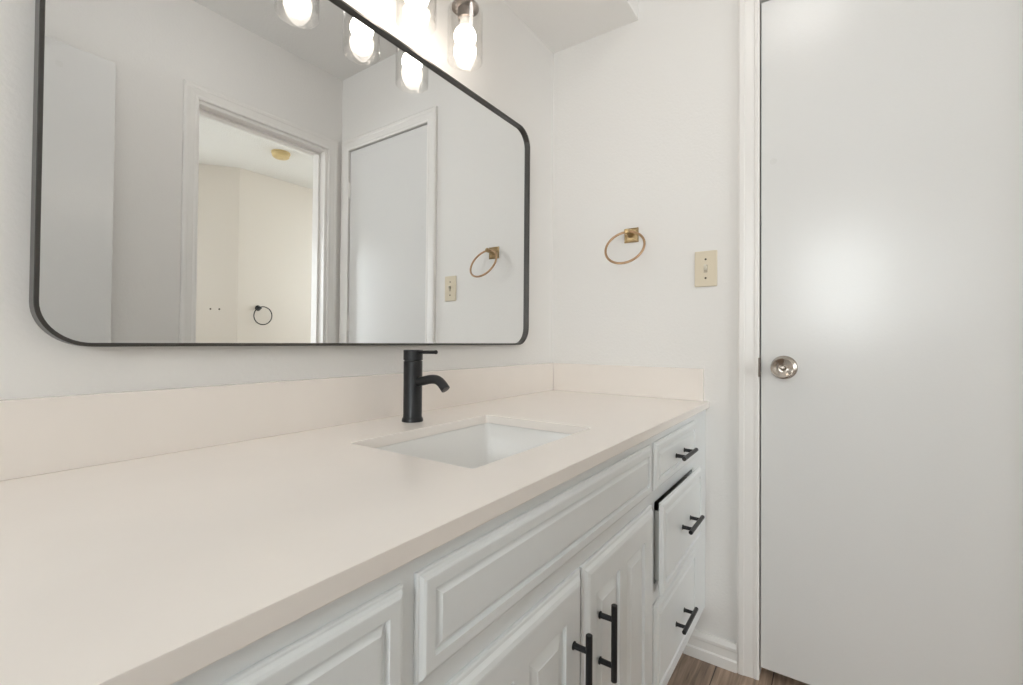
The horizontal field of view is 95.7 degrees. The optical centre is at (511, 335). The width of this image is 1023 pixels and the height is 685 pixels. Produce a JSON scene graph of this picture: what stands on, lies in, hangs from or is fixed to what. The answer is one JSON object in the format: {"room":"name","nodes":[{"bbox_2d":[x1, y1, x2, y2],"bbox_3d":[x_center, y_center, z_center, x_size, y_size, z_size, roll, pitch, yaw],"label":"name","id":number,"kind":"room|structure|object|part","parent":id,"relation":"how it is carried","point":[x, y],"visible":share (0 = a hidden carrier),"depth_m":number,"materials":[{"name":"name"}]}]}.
{"room":"bathroom","nodes":[
{"label":"bathroom","id":0,"kind":"room"},
{"bbox_2d":[0,0,553,399],"bbox_3d":[-0.734,-0.226,0.634,0.115,2.470,3.197,0,-1,35],"label":"wall","id":1,"kind":"structure","parent":0,"point":[515,75],"depth_m":0.92,"materials":[{"name":"white paint"}]},
{"bbox_2d":[0,363,552,480],"bbox_3d":[-0.338,0.146,1.085,0.020,0.104,1.722,0,-1,35],"label":"backsplash","id":2,"kind":"structure","parent":1,"relation":"attached to","point":[39,435],"depth_m":0.79,"materials":[{"name":"beige stone"}]},
{"bbox_2d":[29,0,529,346],"bbox_3d":[-0.297,-0.352,1.135,0.027,0.754,1.228,0,-1,35],"label":"wall mirror","id":3,"kind":"object","parent":1,"relation":"attached to","point":[205,172],"visible":1,"depth_m":0.88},
{"bbox_2d":[397,0,482,66],"bbox_3d":[-0.247,-0.854,1.090,0.162,0.275,0.436,0,-1,35],"label":"vanity light","id":4,"kind":"object","parent":1,"relation":"attached to","point":[464,35],"visible":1,"depth_m":1.19,"materials":[{"name":"white glass"}]},
{"bbox_3d":[-0.219,-0.785,1.069,0.092,0.139,0.092,0,-1,35],"label":"lamp shade","id":5,"kind":"part","parent":4,"relation":"part of","materials":[{"name":"clear glass"}]},
{"bbox_3d":[-0.219,-0.777,1.069,0.057,0.048,0.057,0,-1,35],"label":"bulb","id":6,"kind":"part","parent":4,"relation":"part of","materials":[{"name":"white glass"}]},
{"bbox_3d":[-0.121,-0.783,1.211,0.092,0.139,0.092,0,-1,35],"label":"lamp shade","id":7,"kind":"part","parent":4,"relation":"part of","materials":[{"name":"clear glass"}]},
{"bbox_3d":[-0.121,-0.775,1.211,0.057,0.048,0.057,0,-1,35],"label":"bulb","id":8,"kind":"part","parent":4,"relation":"part of","materials":[{"name":"white glass"}]},
{"bbox_2d":[452,0,478,21],"bbox_3d":[-0.129,-0.882,1.218,0.091,0.116,0.071,0,-1,35],"label":"socket","id":9,"kind":"object","parent":4,"relation":"attached to","point":[465,10],"depth_m":1.20,"materials":[{"name":"silver metal"}]},
{"bbox_2d":[503,0,637,52],"bbox_3d":[-0.571,-1.299,0.470,0.342,0.325,3.082,0,-1,35],"label":"ceiling","id":10,"kind":"structure","parent":0,"point":[560,25],"depth_m":1.63,"materials":[{"name":"white paint"}]},
{"bbox_2d":[552,0,768,675],"bbox_3d":[0.769,-0.203,1.466,1.404,2.470,0.115,0,-1,35],"label":"wall","id":11,"kind":"structure","parent":0,"point":[645,110],"depth_m":1.58,"materials":[{"name":"white paint"}]},
{"bbox_2d":[604,227,645,263],"bbox_3d":[0.396,-0.307,1.591,0.141,0.142,0.108,0,-1,35],"label":"towel ring","id":12,"kind":"object","parent":11,"relation":"attached to","point":[631,235],"visible":1,"depth_m":1.61,"materials":[{"name":"gold metal"}]},
{"bbox_3d":[0.407,-0.354,1.611,0.022,0.024,0.050,0,-1,35],"label":"post","id":13,"kind":"part","parent":12,"relation":"part of","materials":[{"name":"gold metal"}]},
{"bbox_3d":[0.423,-0.352,1.634,0.050,0.050,0.008,0,-1,35],"label":"mounting plate","id":14,"kind":"part","parent":12,"relation":"part of","materials":[{"name":"gold metal"}]},
{"bbox_2d":[553,363,703,400],"bbox_3d":[0.391,0.159,1.639,0.545,0.104,0.020,0,-1,35],"label":"backsplash","id":15,"kind":"structure","parent":11,"relation":"attached to","point":[641,381],"depth_m":1.61,"materials":[{"name":"beige stone"}]},
{"bbox_2d":[695,250,716,286],"bbox_3d":[0.623,-0.214,1.488,0.069,0.115,0.016,0,-1,35],"label":"light switch","id":16,"kind":"object","parent":11,"relation":"attached to","point":[705,261],"visible":1,"depth_m":1.49,"materials":[{"name":"beige plastic"}]},
{"bbox_2d":[683,629,736,672],"bbox_3d":[0.626,0.990,1.463,0.156,0.082,0.017,0,-1,35],"label":"baseboard","id":17,"kind":"structure","parent":11,"relation":"attached to","point":[709,648],"depth_m":1.45,"materials":[{"name":"white paint"}]},
{"bbox_2d":[737,0,762,679],"bbox_3d":[0.998,-0.025,1.226,0.726,2.112,0.017,0,-1,35],"label":"trim","id":18,"kind":"structure","parent":11,"relation":"attached to","point":[748,233],"depth_m":1.41,"materials":[{"name":"white paint"}]},
{"bbox_3d":[0.749,0.097,1.399,0.006,0.058,0.013,0,-1,35],"label":"strike plate","id":19,"kind":"part","parent":18,"relation":"part of","materials":[{"name":"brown metal"}]},
{"bbox_2d":[761,0,1022,684],"bbox_3d":[0.999,-0.010,1.222,0.613,2.013,0.092,0,-1,35],"label":"door","id":20,"kind":"structure","parent":11,"relation":"in","point":[892,130],"depth_m":1.23,"materials":[{"name":"white paint"}]},
{"bbox_3d":[0.789,0.095,1.345,0.069,0.069,0.058,0,-1,35],"label":"knob","id":21,"kind":"part","parent":20,"relation":"part of","materials":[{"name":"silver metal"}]},
{"bbox_2d":[667,653,808,684],"bbox_3d":[1.377,1.049,0.059,4.207,0.060,5.100,0,-1,35],"label":"floor","id":22,"kind":"structure","parent":0,"point":[689,670],"depth_m":1.40,"materials":[{"name":"brown wood"}]},
{"bbox_2d":[172,410,705,684],"bbox_3d":[-0.081,0.619,0.922,0.626,0.799,1.721,0,-1,35],"label":"vanity cabinet","id":23,"kind":"object","parent":22,"relation":"on","point":[598,577],"visible":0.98,"depth_m":0.65,"materials":[{"name":"white paint"}]},
{"bbox_3d":[-0.214,0.285,0.272,0.010,0.106,0.397,0,-1,35],"label":"drawer","id":24,"kind":"part","parent":23,"relation":"part of","materials":[{"name":"white paint"}]},
{"bbox_2d":[0,390,708,684],"bbox_3d":[-0.102,0.209,0.933,0.581,0.020,1.742,0,-1,35],"label":"countertop","id":25,"kind":"structure","parent":23,"relation":"on","point":[158,569],"depth_m":0.47,"materials":[{"name":"beige stone"}]},
{"bbox_2d":[402,350,449,422],"bbox_3d":[-0.194,0.116,1.051,0.135,0.166,0.049,0,-1,35],"label":"faucet","id":26,"kind":"object","parent":25,"relation":"on","point":[413,380],"visible":1,"depth_m":1.05,"materials":[{"name":"black metal"}]},
{"bbox_3d":[-0.190,0.038,1.050,0.057,0.010,0.009,0,-1,35],"label":"lever","id":27,"kind":"part","parent":26,"relation":"part of","materials":[{"name":"black metal"}]},
{"bbox_3d":[-0.180,0.107,1.042,0.102,0.038,0.022,0,-1,35],"label":"spout","id":28,"kind":"part","parent":26,"relation":"part of","materials":[{"name":"black metal"}]},
{"bbox_2d":[376,423,572,468],"bbox_3d":[-0.060,0.286,0.924,0.334,0.134,0.448,0,-1,35],"label":"sink","id":29,"kind":"object","parent":25,"relation":"in","point":[472,447],"visible":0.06,"depth_m":1.10,"materials":[{"name":"white ceramic"}]},
{"bbox_3d":[0.009,0.610,0.591,0.012,0.480,0.349,0,-1,35],"label":"cabinet door","id":30,"kind":"part","parent":23,"relation":"part of","materials":[{"name":"white paint"}]},
{"bbox_3d":[0.108,0.292,0.736,0.010,0.109,0.699,0,-1,35],"label":"false drawer","id":31,"kind":"part","parent":23,"relation":"part of","materials":[{"name":"white paint"}]},
{"bbox_3d":[0.107,0.509,0.694,0.031,0.126,0.012,0,-1,35],"label":"handle","id":32,"kind":"part","parent":23,"relation":"part of","materials":[{"name":"black metal"}]},
{"bbox_3d":[0.162,0.510,0.773,0.031,0.126,0.012,0,-1,35],"label":"handle","id":33,"kind":"part","parent":23,"relation":"part of","materials":[{"name":"black metal"}]},
{"bbox_3d":[0.212,0.615,0.883,0.012,0.480,0.350,0,-1,35],"label":"cabinet door","id":34,"kind":"part","parent":23,"relation":"part of","materials":[{"name":"white paint"}]},
{"bbox_3d":[0.428,0.722,1.196,0.010,0.217,0.374,0,-1,35],"label":"drawer","id":35,"kind":"part","parent":23,"relation":"part of","materials":[{"name":"white paint"}]},
{"bbox_3d":[0.429,0.300,1.198,0.010,0.109,0.377,0,-1,35],"label":"drawer","id":36,"kind":"part","parent":23,"relation":"part of","materials":[{"name":"white paint"}]},
{"bbox_3d":[0.440,0.481,1.184,0.010,0.207,0.377,0,-1,35],"label":"drawer","id":37,"kind":"part","parent":23,"relation":"part of","materials":[{"name":"white paint"}]},
{"bbox_3d":[0.451,0.731,1.193,0.031,0.012,0.126,0,-1,35],"label":"handle","id":38,"kind":"part","parent":23,"relation":"part of","materials":[{"name":"black metal"}]},
{"bbox_3d":[0.451,0.305,1.195,0.031,0.012,0.126,0,-1,35],"label":"handle","id":39,"kind":"part","parent":23,"relation":"part of","materials":[{"name":"black metal"}]},
{"bbox_3d":[0.463,0.481,1.182,0.031,0.012,0.126,0,-1,35],"label":"handle","id":40,"kind":"part","parent":23,"relation":"part of","materials":[{"name":"black metal"}]}
]}

